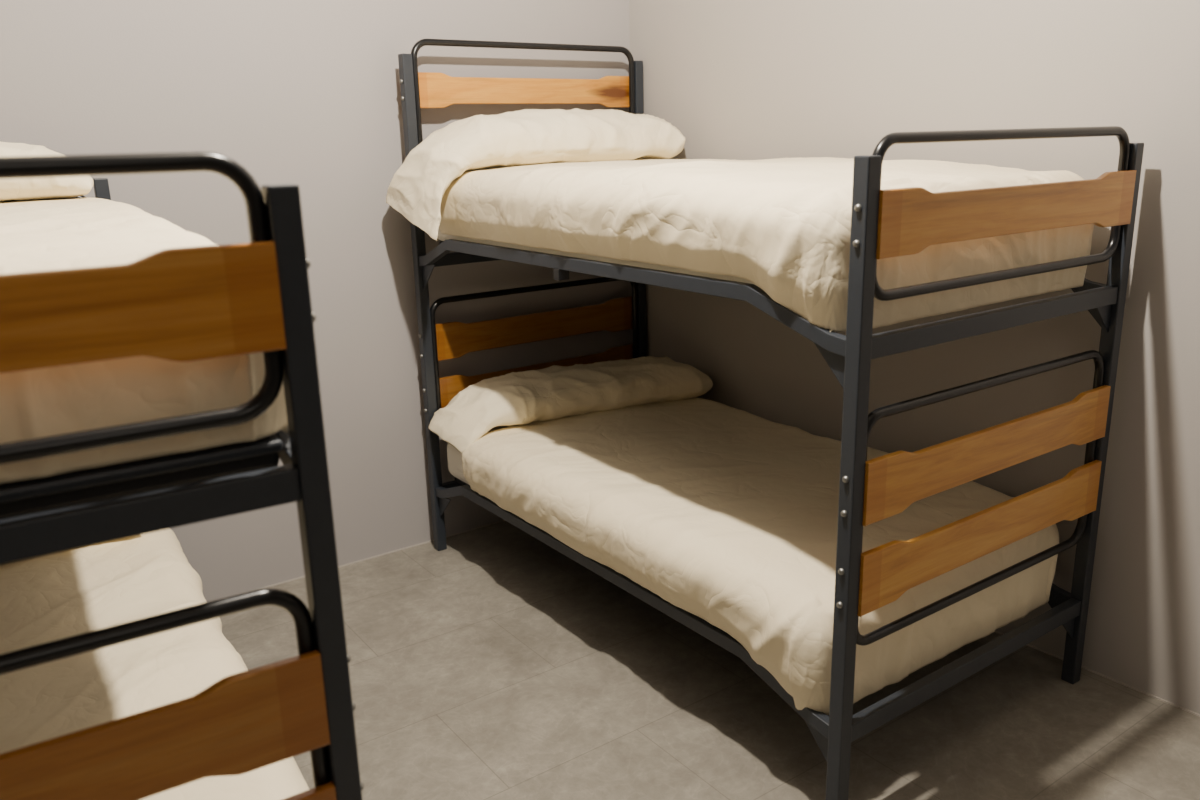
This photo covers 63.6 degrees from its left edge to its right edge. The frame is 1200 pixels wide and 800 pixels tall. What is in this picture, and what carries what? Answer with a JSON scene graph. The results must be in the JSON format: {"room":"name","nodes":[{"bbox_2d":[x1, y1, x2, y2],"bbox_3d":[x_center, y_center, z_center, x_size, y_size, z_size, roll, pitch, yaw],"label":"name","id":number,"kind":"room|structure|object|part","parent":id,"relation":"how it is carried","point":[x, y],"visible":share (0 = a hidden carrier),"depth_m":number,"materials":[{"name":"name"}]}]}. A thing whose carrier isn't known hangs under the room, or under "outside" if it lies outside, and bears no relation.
{"room":"dormitory","nodes":[
{"label":"dormitory","id":0,"kind":"room"},
{"bbox_2d":[0,0,632,601],"bbox_3d":[-1.720,-0.826,2.812,5.400,3.300,0.100,-12,19,-34],"label":"wall","id":1,"kind":"structure","parent":0,"point":[306,94],"depth_m":3.40,"materials":[{"name":"paint"}]},
{"bbox_2d":[244,520,504,592],"bbox_3d":[-1.794,0.804,3.106,4.845,0.005,0.004,-12,19,-34],"label":"trim","id":2,"kind":"structure","parent":1,"relation":"attached to","point":[502,520],"depth_m":3.77,"materials":[{"name":"grey"}]},
{"bbox_2d":[220,521,1199,799],"bbox_3d":[0.368,1.513,0.515,5.400,0.100,7.090,-12,19,-34],"label":"floor","id":3,"kind":"structure","parent":0,"point":[493,664],"depth_m":2.69,"materials":[{"name":"concrete"}]},
{"bbox_2d":[0,151,363,799],"bbox_3d":[-1.332,0.315,1.925,1.063,1.546,2.050,-11,18,-31],"label":"bunk bed","id":4,"kind":"object","parent":3,"relation":"on","point":[183,304],"visible":0.59,"depth_m":1.18,"materials":[{"name":"grey paint"}]},
{"bbox_3d":[-1.439,0.062,3.012,0.038,1.468,0.038,-11,18,-31],"label":"post","id":5,"kind":"part","parent":4,"relation":"part of","materials":[{"name":"black metal"}]},
{"bbox_3d":[-0.805,0.185,1.014,0.972,0.044,0.028,-11,18,-31],"label":"rail","id":6,"kind":"part","parent":4,"relation":"part of","materials":[{"name":"black metal"}]},
{"bbox_3d":[-0.915,-0.145,2.080,0.026,0.116,1.962,-11,18,-31],"label":"rail","id":7,"kind":"part","parent":4,"relation":"part of","materials":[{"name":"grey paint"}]},
{"bbox_3d":[-0.370,0.465,1.370,0.038,1.505,0.038,-11,18,-31],"label":"post","id":8,"kind":"part","parent":4,"relation":"part of","materials":[{"name":"black metal"}]},
{"bbox_2d":[398,39,1143,799],"bbox_3d":[0.346,-0.214,3.058,1.063,1.892,2.050,-12,19,-34],"label":"bunk bed","id":9,"kind":"object","parent":3,"relation":"on","point":[886,223],"visible":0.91,"depth_m":2.32,"materials":[{"name":"grey paint"}]},
{"bbox_3d":[-0.649,-0.301,3.567,0.038,1.840,0.038,-12,19,-34],"label":"post","id":10,"kind":"part","parent":9,"relation":"part of","materials":[{"name":"black metal"}]},
{"bbox_3d":[-0.224,0.266,4.029,0.972,0.044,0.028,-12,19,-34],"label":"rail","id":11,"kind":"part","parent":9,"relation":"part of","materials":[{"name":"black metal"}]},
{"bbox_3d":[-0.244,-0.588,3.796,0.972,0.044,0.028,-12,19,-34],"label":"rail","id":12,"kind":"part","parent":9,"relation":"part of","materials":[{"name":"black metal"}]},
{"bbox_2d":[447,426,508,484],"bbox_3d":[0.333,0.319,3.203,0.943,0.162,1.860,-12,19,-34],"label":"mattress","id":13,"kind":"object","parent":9,"relation":"on","point":[454,456],"visible":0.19,"depth_m":3.60,"materials":[{"name":"beige fabric"}]},
{"bbox_2d":[462,397,1058,714],"bbox_3d":[0.412,0.343,3.081,1.062,0.318,1.670,-12,19,-34],"label":"duvet","id":14,"kind":"object","parent":13,"relation":"on","point":[725,514],"visible":0.83,"depth_m":2.66,"materials":[{"name":"beige fabric"}]},
{"bbox_2d":[428,356,712,452],"bbox_3d":[-0.100,-0.011,3.713,1.087,0.238,0.347,-8,17,-23],"label":"pillow","id":15,"kind":"object","parent":14,"relation":"on","point":[554,392],"visible":0.99,"depth_m":3.58,"materials":[{"name":"white fabric"}]},
{"bbox_2d":[437,229,759,287],"bbox_3d":[0.311,-0.549,2.966,0.943,0.180,1.860,-12,19,-34],"label":"mattress","id":16,"kind":"object","parent":9,"relation":"on","point":[442,237],"visible":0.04,"depth_m":2.63,"materials":[{"name":"beige fabric"}]},
{"bbox_2d":[439,157,1093,331],"bbox_3d":[0.363,-0.546,2.882,1.056,0.342,1.767,-12,19,-34],"label":"duvet","id":17,"kind":"object","parent":16,"relation":"on","point":[782,226],"visible":0.88,"depth_m":2.28,"materials":[{"name":"beige fabric"}]},
{"bbox_2d":[386,108,685,240],"bbox_3d":[-0.190,-0.842,3.518,1.134,0.414,0.400,-12,19,-34],"label":"pillow","id":18,"kind":"object","parent":17,"relation":"on","point":[416,190],"visible":0.93,"depth_m":3.27,"materials":[{"name":"white fabric"}]},
{"bbox_3d":[-0.048,0.517,2.951,0.026,0.111,1.962,-12,19,-34],"label":"rail","id":19,"kind":"part","parent":9,"relation":"part of","materials":[{"name":"black metal"}]},
{"bbox_3d":[-0.068,-0.340,2.717,0.026,0.116,1.962,-12,19,-34],"label":"rail","id":20,"kind":"part","parent":9,"relation":"part of","materials":[{"name":"black metal"}]},
{"bbox_3d":[0.169,-0.476,4.133,0.038,1.840,0.038,-12,19,-34],"label":"post","id":21,"kind":"part","parent":9,"relation":"part of","materials":[{"name":"black metal"}]},
{"bbox_3d":[0.527,0.260,2.041,0.038,1.505,0.038,-12,19,-34],"label":"post","id":22,"kind":"part","parent":9,"relation":"part of","materials":[{"name":"black metal"}]},
{"bbox_3d":[0.948,0.666,2.458,0.972,0.044,0.028,-12,19,-34],"label":"rail","id":23,"kind":"part","parent":9,"relation":"part of","materials":[{"name":"black metal"}]},
{"bbox_3d":[0.927,-0.188,2.225,0.972,0.044,0.028,-12,19,-34],"label":"rail","id":24,"kind":"part","parent":9,"relation":"part of","materials":[{"name":"black metal"}]},
{"bbox_3d":[0.770,0.343,3.517,0.026,0.111,1.962,-12,19,-34],"label":"rail","id":25,"kind":"part","parent":9,"relation":"part of","materials":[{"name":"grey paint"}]},
{"bbox_3d":[0.750,-0.514,3.283,0.026,0.116,1.962,-12,19,-34],"label":"rail","id":26,"kind":"part","parent":9,"relation":"part of","materials":[{"name":"black metal"}]},
{"bbox_3d":[1.345,0.086,2.607,0.038,1.505,0.038,-12,19,-34],"label":"post","id":27,"kind":"part","parent":9,"relation":"part of","materials":[{"name":"black metal"}]},
{"bbox_2d":[629,0,1199,713],"bbox_3d":[2.331,-0.554,1.454,0.455,3.300,6.890,-12,19,-34],"label":"wall","id":28,"kind":"structure","parent":0,"point":[738,79],"depth_m":2.81,"materials":[{"name":"paint"}]},
{"bbox_2d":[995,630,1199,716],"bbox_3d":[2.261,1.059,1.810,0.004,0.005,6.889,-13,19,-36],"label":"trim","id":29,"kind":"structure","parent":28,"relation":"attached to","point":[1029,645],"depth_m":2.78,"materials":[{"name":"grey"}]},
{"bbox_3d":[-1.370,-0.170,1.794,0.943,0.146,1.860,-11,18,-31],"label":"mattress","id":30,"kind":"object","parent":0,"visible":0},
{"bbox_2d":[0,198,288,483],"bbox_3d":[-1.261,-0.178,1.708,1.057,0.272,1.708,-11,18,-31],"label":"duvet","id":31,"kind":"object","parent":30,"relation":"on","point":[67,233],"visible":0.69,"depth_m":1.20,"materials":[{"name":"beige fabric"}]},
{"bbox_2d":[0,141,62,156],"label":"pillow","id":32,"kind":"object","parent":31,"relation":"on","point":[7,149],"depth_m":2.40,"materials":[{"name":"white fabric"}]},
{"bbox_2d":[0,176,93,201],"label":"pillow","id":33,"kind":"object","parent":31,"relation":"on","point":[27,189],"depth_m":2.41,"materials":[{"name":"white fabric"}]},
{"bbox_3d":[-1.349,0.703,2.032,0.943,0.116,1.860,-11,18,-31],"label":"mattress","id":34,"kind":"object","parent":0,"visible":0},
{"bbox_2d":[0,529,308,799],"bbox_3d":[-1.246,0.704,1.945,1.042,0.252,1.704,-11,18,-31],"label":"duvet","id":35,"kind":"object","parent":34,"relation":"on","point":[68,593],"visible":0.69,"depth_m":2.11,"materials":[{"name":"beige fabric"}]}
]}

